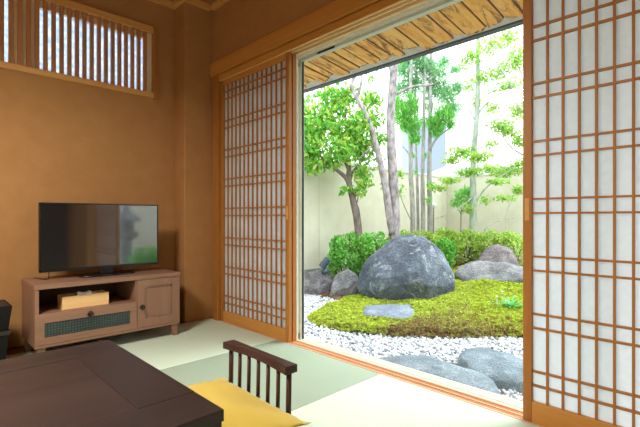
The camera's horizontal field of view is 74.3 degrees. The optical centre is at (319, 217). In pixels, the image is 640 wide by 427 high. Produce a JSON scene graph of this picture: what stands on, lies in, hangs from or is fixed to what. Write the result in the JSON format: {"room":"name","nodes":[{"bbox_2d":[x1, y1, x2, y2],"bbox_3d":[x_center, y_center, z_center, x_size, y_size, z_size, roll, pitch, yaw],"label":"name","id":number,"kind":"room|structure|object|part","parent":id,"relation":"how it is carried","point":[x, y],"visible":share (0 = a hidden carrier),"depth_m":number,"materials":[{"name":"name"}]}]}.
{"room":"traditional dwelling","nodes":[
{"label":"traditional dwelling","id":0,"kind":"room"},
{"bbox_2d":[0,0,183,347],"bbox_3d":[-2.763,-0.482,2.250,4.930,2.825,0.140,0,0,-44],"label":"wall","id":1,"kind":"structure","parent":0,"point":[61,141],"depth_m":3.12,"materials":[{"name":"paint"}]},
{"bbox_2d":[0,0,156,99],"bbox_3d":[-2.174,-1.280,2.800,2.156,0.601,0.156,0,0,-44],"label":"window","id":2,"kind":"structure","parent":1,"relation":"in","point":[66,40],"depth_m":3.11,"materials":[{"name":"brown wood"}]},
{"bbox_3d":[-2.497,-1.266,2.493,1.150,0.463,0.004,0,0,-44],"label":"pane","id":3,"kind":"part","parent":2,"relation":"part of","materials":[{"name":"clear glass"}]},
{"bbox_3d":[-1.730,-1.266,3.241,0.793,0.463,0.004,0,0,-44],"label":"pane","id":4,"kind":"part","parent":2,"relation":"part of","materials":[{"name":"clear glass"}]},
{"bbox_2d":[6,321,182,355],"bbox_3d":[-2.761,0.895,2.033,4.390,0.053,0.173,0,0,-44],"label":"trim","id":5,"kind":"structure","parent":1,"relation":"attached to","point":[20,349],"depth_m":2.81,"materials":[{"name":"brown wood"}]},
{"bbox_2d":[149,0,228,10],"bbox_3d":[-1.029,-1.812,0.442,4.645,0.045,4.870,0,0,-44],"label":"trim","id":6,"kind":"structure","parent":1,"relation":"attached to","point":[176,3],"depth_m":3.55,"materials":[{"name":"brown wood"}]},
{"bbox_2d":[169,0,215,6],"bbox_3d":[-1.027,-1.865,0.444,4.650,0.060,4.870,0,0,-44],"label":"ceiling","id":7,"kind":"structure","parent":0,"point":[210,2],"depth_m":3.58,"materials":[{"name":"brown wood"}]},
{"bbox_2d":[175,2,211,322],"bbox_3d":[-1.093,-0.482,3.653,0.260,2.705,0.185,0,0,-44],"label":"pillar","id":8,"kind":"structure","parent":0,"point":[193,24],"depth_m":3.58,"materials":[{"name":"wood"}]},
{"bbox_2d":[212,0,334,320],"bbox_3d":[0.692,-0.482,2.122,0.165,2.825,4.870,0,0,-44],"label":"wall","id":9,"kind":"structure","parent":0,"point":[236,24],"depth_m":3.32,"materials":[{"name":"paint"}]},
{"bbox_2d":[213,74,220,320],"bbox_3d":[-0.850,-0.173,3.642,0.128,2.087,0.085,0,0,-44],"label":"trim","id":10,"kind":"structure","parent":9,"relation":"attached to","point":[216,83],"depth_m":3.58,"materials":[{"name":"brown wood"}]},
{"bbox_2d":[210,0,381,77],"bbox_3d":[0.710,-1.276,2.010,0.076,0.117,4.684,0,0,-44],"label":"trim","id":11,"kind":"structure","parent":9,"relation":"attached to","point":[336,10],"depth_m":2.88,"materials":[{"name":"brown wood"}]},
{"bbox_2d":[219,0,427,80],"bbox_3d":[0.437,-1.188,2.320,0.103,0.057,3.770,0,0,-44],"label":"trim","id":12,"kind":"structure","parent":9,"relation":"attached to","point":[383,9],"depth_m":2.64,"materials":[{"name":"brown wood"}]},
{"bbox_2d":[220,320,544,426],"bbox_3d":[0.441,0.894,2.322,0.094,0.051,3.607,0,0,-44],"label":"trim","id":13,"kind":"structure","parent":9,"relation":"attached to","point":[506,410],"depth_m":2.24,"materials":[{"name":"brown wood"}]},
{"bbox_2d":[221,52,291,342],"bbox_3d":[-0.520,-0.145,3.276,0.031,2.037,0.892,0,0,-44],"label":"screen","id":14,"kind":"object","parent":13,"relation":"on","point":[256,102],"visible":1,"depth_m":3.23,"materials":[{"name":"brown wood"}]},
{"bbox_3d":[-0.520,-1.141,3.277,0.028,0.046,0.820,0,0,-44],"label":"rail","id":15,"kind":"part","parent":14,"relation":"part of","materials":[{"name":"brown wood"}]},
{"bbox_3d":[-0.520,0.828,3.277,0.028,0.090,0.820,0,0,-44],"label":"rail","id":16,"kind":"part","parent":14,"relation":"part of","materials":[{"name":"brown wood"}]},
{"bbox_2d":[292,53,295,341],"bbox_3d":[-0.492,-0.145,3.304,0.031,2.037,0.892,0,0,-44],"label":"screen","id":17,"kind":"object","parent":13,"relation":"on","point":[293,54],"visible":0.21,"depth_m":2.98,"materials":[{"name":"brown wood"}]},
{"bbox_2d":[523,0,639,426],"bbox_3d":[1.199,-0.145,1.516,0.031,2.037,0.892,0,0,-44],"label":"screen","id":18,"kind":"object","parent":13,"relation":"on","point":[581,58],"visible":1,"depth_m":1.68,"materials":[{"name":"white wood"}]},
{"bbox_3d":[0.889,-0.037,1.813,0.003,0.095,0.018,0,0,-44],"label":"finger pull","id":19,"kind":"part","parent":18,"relation":"part of","materials":[{"name":"brown wood"}]},
{"bbox_3d":[1.199,0.828,1.516,0.028,0.090,0.820,0,0,-44],"label":"rail","id":20,"kind":"part","parent":18,"relation":"part of","materials":[{"name":"brown wood"}]},
{"bbox_2d":[296,0,522,409],"bbox_3d":[0.513,-0.162,2.392,0.104,2.163,3.607,0,0,-44],"label":"door","id":21,"kind":"structure","parent":9,"relation":"in","point":[430,6],"depth_m":2.79,"materials":[{"name":"brown wood"}]},
{"bbox_2d":[304,0,522,92],"bbox_3d":[0.867,-1.540,2.512,0.950,0.579,6.816,0,0,-44],"label":"eave","id":22,"kind":"object","parent":9,"relation":"attached to","point":[464,21],"visible":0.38,"depth_m":3.01,"materials":[{"name":"wood boards"},{"name":"dark metal edge"}]},
{"bbox_3d":[-0.970,0.925,0.500,4.810,0.110,4.870,0,0,-44],"label":"floor","id":23,"kind":"structure","parent":0,"visible":0},
{"bbox_2d":[6,339,97,358],"bbox_3d":[-1.618,0.896,2.383,0.920,0.052,0.920,0,0,-44],"label":"mat","id":24,"kind":"object","parent":23,"relation":"on","point":[94,340],"visible":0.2,"depth_m":2.81,"materials":[{"name":"green wicker"}]},
{"bbox_2d":[0,300,11,359],"bbox_3d":[-2.000,0.689,2.435,0.330,0.363,0.266,0,0,-44],"label":"waste bin","id":25,"kind":"object","parent":24,"relation":"on","point":[5,307],"visible":0.94,"depth_m":2.44,"materials":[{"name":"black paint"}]},
{"bbox_3d":[-2.000,0.508,2.435,0.300,0.003,0.236,0,0,-44],"label":"lid","id":26,"kind":"part","parent":25,"relation":"part of","materials":[{"name":"black plastic"}]},
{"bbox_2d":[0,340,223,426],"bbox_3d":[-1.102,0.670,0.775,1.607,0.400,0.835,0,0,-44],"label":"table","id":27,"kind":"object","parent":23,"relation":"on","point":[100,383],"visible":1,"depth_m":1.13,"materials":[{"name":"brown wood"}]},
{"bbox_3d":[-1.102,0.485,0.775,1.307,0.026,0.535,0,0,-44],"label":"panel","id":28,"kind":"part","parent":27,"relation":"part of","materials":[{"name":"brown wood"}]},
{"bbox_2d":[97,318,275,369],"bbox_3d":[-0.959,0.896,3.027,0.920,0.052,0.920,0,0,-44],"label":"mat","id":29,"kind":"object","parent":23,"relation":"on","point":[199,339],"visible":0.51,"depth_m":3.00,"materials":[{"name":"wicker"}]},
{"bbox_2d":[21,267,179,352],"bbox_3d":[-1.503,0.635,2.959,0.916,0.470,0.415,0,0,-44],"label":"tv stand","id":30,"kind":"object","parent":29,"relation":"on","point":[146,298],"visible":0.98,"depth_m":2.84,"materials":[{"name":"wood"},{"name":"woven mesh"}]},
{"bbox_3d":[-1.921,0.827,2.789,0.052,0.087,0.050,0,0,-44],"label":"leg","id":31,"kind":"part","parent":30,"relation":"part of","materials":[{"name":"brown wood"}]},
{"bbox_3d":[-1.825,0.598,2.655,0.022,0.335,0.396,0,0,-44],"label":"panel","id":32,"kind":"part","parent":30,"relation":"part of","materials":[{"name":"brown wood"}]},
{"bbox_3d":[-1.694,0.827,2.556,0.052,0.087,0.050,0,0,-44],"label":"leg","id":33,"kind":"part","parent":30,"relation":"part of","materials":[{"name":"brown wood"}]},
{"bbox_3d":[-1.642,0.598,3.102,0.864,0.335,0.008,0,0,-44],"label":"panel","id":34,"kind":"part","parent":30,"relation":"part of","materials":[{"name":"brown wood"}]},
{"bbox_2d":[57,290,108,309],"bbox_3d":[-1.565,0.529,2.793,0.275,0.101,0.120,0,0,-44],"label":"tissue box","id":35,"kind":"object","parent":30,"relation":"on","point":[89,298],"visible":1,"depth_m":2.75,"materials":[{"name":"brown wood"}]},
{"bbox_3d":[-1.486,0.671,2.718,0.593,0.184,0.020,0,0,-44],"label":"drawer","id":36,"kind":"part","parent":30,"relation":"part of","materials":[{"name":"brown wood"}]},
{"bbox_2d":[39,295,133,313],"bbox_3d":[-1.618,0.589,2.864,0.566,0.018,0.368,0,0,-44],"label":"shelf","id":37,"kind":"object","parent":30,"relation":"attached to","point":[117,302],"depth_m":2.83,"materials":[{"name":"brown wood"}]},
{"bbox_3d":[-1.485,0.678,2.721,0.500,0.088,0.006,0,0,-44],"label":"drawer pane","id":38,"kind":"part","parent":30,"relation":"part of","materials":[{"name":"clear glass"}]},
{"bbox_2d":[34,202,157,279],"bbox_3d":[-1.532,0.150,2.967,0.781,0.500,0.201,0,0,-39],"label":"television","id":39,"kind":"object","parent":30,"relation":"on","point":[71,236],"visible":1,"depth_m":2.91,"materials":[{"name":"black plastic"}]},
{"bbox_3d":[-1.533,0.125,2.975,0.769,0.450,0.061,0,0,-44],"label":"casing","id":40,"kind":"part","parent":39,"relation":"part of","materials":[{"name":"black plastic"}]},
{"bbox_3d":[-1.161,0.598,3.036,0.307,0.330,0.020,0,0,-44],"label":"door","id":41,"kind":"part","parent":30,"relation":"part of","materials":[{"name":"brown wood"}]},
{"bbox_3d":[-1.165,0.593,3.039,0.196,0.222,0.005,0,0,-44],"label":"door panel","id":42,"kind":"part","parent":30,"relation":"part of","materials":[{"name":"brown wood"}]},
{"bbox_3d":[-1.094,0.827,3.141,0.053,0.087,0.050,0,0,-44],"label":"leg","id":43,"kind":"part","parent":30,"relation":"part of","materials":[{"name":"brown wood"}]},
{"bbox_2d":[223,340,296,413],"bbox_3d":[-0.359,0.670,1.350,0.437,0.400,0.409,0,0,-44],"label":"chair","id":44,"kind":"object","parent":23,"relation":"on","point":[283,366],"visible":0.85,"depth_m":1.46,"materials":[{"name":"brown wood"}]},
{"bbox_2d":[187,378,311,426],"bbox_3d":[-0.389,0.624,1.297,0.526,0.104,0.526,0,0,-44],"label":"floor cushion","id":45,"kind":"object","parent":44,"relation":"on","point":[242,408],"visible":0.56,"depth_m":1.30,"materials":[{"name":"yellow fabric"}]},
{"bbox_3d":[-0.221,0.483,1.480,0.050,0.026,0.382,0,0,-43],"label":"rail","id":46,"kind":"part","parent":44,"relation":"part of","materials":[{"name":"brown wood"}]},
{"bbox_2d":[160,340,378,411],"bbox_3d":[-0.315,0.896,2.368,0.920,0.052,0.920,0,0,-44],"label":"mat","id":47,"kind":"object","parent":23,"relation":"on","point":[317,376],"visible":0.52,"depth_m":2.35,"materials":[{"name":"green wicker"}]},
{"bbox_2d":[291,374,538,426],"bbox_3d":[0.330,0.896,1.708,0.920,0.052,0.920,0,0,-44],"label":"mat","id":48,"kind":"object","parent":23,"relation":"on","point":[380,400],"visible":1,"depth_m":1.91,"materials":[{"name":"beige wicker"}]},
{"label":"outside","id":49,"kind":"structure","parent":0,"visible":0},
{"bbox_2d":[304,257,522,397],"bbox_3d":[4.607,1.025,3.541,7.420,0.320,11.830,0,0,-44],"label":"ground","id":50,"kind":"structure","parent":49,"point":[324,294],"depth_m":4.14,"materials":[{"name":"moss"},{"name":"gravel"}]},
{"bbox_2d":[304,269,331,294],"bbox_3d":[-0.044,1.063,6.637,0.505,0.501,0.514,0,0,-2],"label":"boulder","id":51,"kind":"object","parent":50,"relation":"on","point":[315,282],"visible":0.64,"depth_m":6.47,"materials":[{"name":"grey stone"}]},
{"bbox_2d":[319,257,330,277],"bbox_3d":[0.078,0.875,6.500,0.184,0.560,0.110,0,0,0],"label":"spotlight","id":52,"kind":"object","parent":50,"relation":"on","point":[325,261],"visible":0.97,"depth_m":6.46,"materials":[{"name":"metal"}]},
{"bbox_2d":[330,269,357,295],"bbox_3d":[0.388,1.034,6.351,0.480,0.546,0.459,0,0,4],"label":"boulder","id":53,"kind":"object","parent":50,"relation":"on","point":[345,283],"visible":0.69,"depth_m":6.18,"materials":[{"name":"grey stone"}]},
{"bbox_2d":[304,80,386,275],"bbox_3d":[0.197,-0.559,6.960,1.960,3.458,1.211,0,0,-25],"label":"broadleaf tree","id":54,"kind":"object","parent":50,"relation":"on","point":[352,142],"visible":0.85,"depth_m":6.84,"materials":[{"name":"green plant"}]},
{"bbox_2d":[327,232,366,279],"bbox_3d":[0.444,0.734,6.830,0.732,1.061,0.697,0,0,14],"label":"bush","id":55,"kind":"object","parent":50,"relation":"on","point":[339,246],"visible":0.77,"depth_m":6.68,"materials":[{"name":"green plant"}]},
{"bbox_2d":[357,231,386,272],"bbox_3d":[0.884,0.716,6.754,0.702,1.052,0.661,0,0,-44],"label":"bush","id":56,"kind":"object","parent":50,"relation":"on","point":[371,245],"visible":0.27,"depth_m":6.64,"materials":[{"name":"green plant"}]},
{"bbox_2d":[304,161,447,280],"bbox_3d":[0.420,0.152,7.729,7.400,2.235,0.125,0,0,-44],"label":"wall","id":57,"kind":"structure","parent":50,"relation":"on","point":[327,214],"depth_m":7.65,"materials":[{"name":"beige paint"}]},
{"bbox_2d":[349,63,439,239],"bbox_3d":[1.147,-1.357,7.087,1.467,4.936,0.898,0,0,-17],"label":"tree","id":58,"kind":"object","parent":50,"relation":"on","point":[390,186],"visible":0.55,"depth_m":6.93,"materials":[{"name":"grey plant"}]},
{"bbox_2d":[386,229,412,240],"bbox_3d":[1.493,0.631,7.493,0.670,0.897,0.648,0,0,-44],"label":"bush","id":59,"kind":"object","parent":50,"relation":"on","point":[403,232],"visible":0.11,"depth_m":7.44,"materials":[{"name":"green plant"}]},
{"bbox_2d":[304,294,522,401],"bbox_3d":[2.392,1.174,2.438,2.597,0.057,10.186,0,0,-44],"label":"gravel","id":60,"kind":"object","parent":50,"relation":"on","point":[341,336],"visible":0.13,"depth_m":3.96,"materials":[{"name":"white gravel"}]},
{"bbox_2d":[457,347,522,394],"bbox_3d":[1.357,1.158,3.220,0.583,0.119,0.792,0,0,-25],"label":"stepping stone","id":61,"kind":"object","parent":60,"relation":"on","point":[505,369],"visible":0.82,"depth_m":3.16,"materials":[{"name":"grey stone"}]},
{"bbox_2d":[306,265,522,338],"bbox_3d":[2.273,0.998,5.412,4.458,0.409,3.470,0,0,-44],"label":"moss","id":62,"kind":"object","parent":50,"relation":"on","point":[462,312],"visible":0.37,"depth_m":4.82,"materials":[{"name":"green plant"}]},
{"bbox_2d":[362,304,414,318],"bbox_3d":[0.822,1.136,5.070,0.620,0.094,0.824,0,0,13],"label":"flat stone","id":63,"kind":"object","parent":62,"relation":"on","point":[388,310],"visible":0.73,"depth_m":4.98,"materials":[{"name":"stone"}]},
{"bbox_2d":[358,234,454,300],"bbox_3d":[1.188,0.817,6.012,1.401,1.144,0.962,0,0,11],"label":"boulder","id":64,"kind":"object","parent":62,"relation":"on","point":[407,266],"visible":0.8,"depth_m":5.73,"materials":[{"name":"grey stone"}]},
{"bbox_2d":[490,291,522,307],"bbox_3d":[2.331,1.000,5.126,0.554,0.222,0.532,0,0,6],"label":"leaf plant","id":65,"kind":"object","parent":62,"relation":"on","point":[510,304],"visible":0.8,"depth_m":5.17,"materials":[{"name":"green plant"}]},
{"bbox_2d":[411,229,439,247],"bbox_3d":[1.881,0.602,7.698,0.692,0.824,0.663,0,0,-44],"label":"bush","id":66,"kind":"object","parent":50,"relation":"on","point":[432,237],"visible":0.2,"depth_m":7.66,"materials":[{"name":"green plant"}]},
{"bbox_2d":[387,53,464,236],"bbox_3d":[2.071,-1.739,8.495,1.660,5.402,1.151,0,0,-10],"label":"tree","id":67,"kind":"object","parent":50,"relation":"on","point":[405,110],"visible":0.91,"depth_m":8.27,"materials":[{"name":"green plant"}]},
{"bbox_2d":[432,202,435,232],"bbox_3d":[2.394,0.303,8.900,0.116,1.270,0.116,0,0,-44],"label":"globe light","id":68,"kind":"object","parent":50,"relation":"on","point":[433,203],"visible":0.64,"depth_m":8.89,"materials":[{"name":"glass"}]},
{"bbox_2d":[378,355,499,394],"bbox_3d":[0.771,1.160,2.997,0.739,0.120,1.020,0,0,-44],"label":"stepping stone","id":69,"kind":"object","parent":50,"relation":"on","point":[427,364],"visible":0.38,"depth_m":3.05,"materials":[{"name":"grey stone"}]},
{"bbox_2d":[434,237,456,268],"bbox_3d":[2.152,0.656,7.343,0.430,0.663,0.481,0,0,-44],"label":"bush","id":70,"kind":"object","parent":50,"relation":"on","point":[447,247],"visible":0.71,"depth_m":7.22,"materials":[{"name":"green plant"}]},
{"bbox_2d":[433,227,466,264],"bbox_3d":[2.370,0.556,7.877,0.747,0.789,0.765,0,0,-44],"label":"bush","id":71,"kind":"object","parent":50,"relation":"on","point":[449,234],"visible":0.5,"depth_m":7.76,"materials":[{"name":"green plant"}]},
{"bbox_2d":[449,185,469,262],"bbox_3d":[2.732,0.117,8.113,0.515,1.556,0.367,0,0,12],"label":"shrub","id":72,"kind":"object","parent":50,"relation":"on","point":[464,191],"visible":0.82,"depth_m":8.07,"materials":[{"name":"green plant"}]},
{"bbox_2d":[449,228,485,264],"bbox_3d":[2.761,0.570,7.909,0.725,0.786,0.714,0,0,15],"label":"bush","id":73,"kind":"object","parent":50,"relation":"on","point":[465,234],"visible":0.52,"depth_m":7.74,"materials":[{"name":"green plant"}]},
{"bbox_3d":[2.771,0.653,7.900,0.402,0.490,0.409,0,0,-44],"label":"stem","id":74,"kind":"part","parent":73,"relation":"part of","materials":[{"name":"brown plant"}]},
{"bbox_2d":[427,27,522,260],"bbox_3d":[3.174,-1.610,7.847,2.356,5.049,1.554,0,0,1],"label":"maple tree","id":75,"kind":"object","parent":50,"relation":"on","point":[510,90],"visible":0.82,"depth_m":7.83,"materials":[{"name":"green plant"}]},
{"bbox_2d":[447,173,522,258],"bbox_3d":[7.097,0.152,6.258,0.100,2.235,11.560,0,0,-44],"label":"wall","id":76,"kind":"structure","parent":50,"relation":"on","point":[496,210],"depth_m":9.50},
{"bbox_2d":[311,159,522,177],"bbox_3d":[4.464,-0.985,3.680,7.530,0.040,11.630,0,0,-44],"label":"coping","id":77,"kind":"object","parent":76,"relation":"on","point":[386,169],"visible":0.04,"depth_m":9.43},
{"bbox_2d":[470,229,502,258],"bbox_3d":[3.156,0.580,7.824,0.789,0.749,0.743,0,0,-44],"label":"bush","id":78,"kind":"object","parent":50,"relation":"on","point":[494,233],"visible":0.44,"depth_m":7.65,"materials":[{"name":"green plant"}]},
{"bbox_2d":[454,261,522,282],"bbox_3d":[2.761,0.935,6.372,1.394,0.534,0.602,0,0,22],"label":"boulder","id":79,"kind":"object","parent":50,"relation":"on","point":[501,271],"visible":0.5,"depth_m":6.35,"materials":[{"name":"grey stone"}]},
{"bbox_2d":[477,244,518,265],"bbox_3d":[3.020,0.772,7.180,0.798,0.638,0.734,0,0,26],"label":"boulder","id":80,"kind":"object","parent":50,"relation":"on","point":[493,253],"visible":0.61,"depth_m":7.07,"materials":[{"name":"grey stone"}]},
{"bbox_2d":[496,230,522,265],"bbox_3d":[3.424,0.579,7.499,0.694,0.740,0.730,0,0,-44],"label":"bush","id":81,"kind":"object","parent":50,"relation":"on","point":[508,239],"visible":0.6,"depth_m":7.38,"materials":[{"name":"green plant"}]},
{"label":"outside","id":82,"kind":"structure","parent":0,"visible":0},
{"bbox_2d":[400,119,446,174],"bbox_3d":[6.199,-2.120,25.500,2.081,6.980,3.194,0,0,-3],"label":"house","id":83,"kind":"structure","parent":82,"point":[438,150],"depth_m":24.00,"materials":[{"name":"white paint"}]},
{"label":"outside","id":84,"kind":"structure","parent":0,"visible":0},
{"bbox_2d":[432,164,522,176],"bbox_3d":[6.903,-0.382,18.217,3.430,3.504,2.721,0,0,-2],"label":"house","id":85,"kind":"structure","parent":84,"point":[448,171],"depth_m":17.00,"materials":[{"name":"white metal"}]}
]}

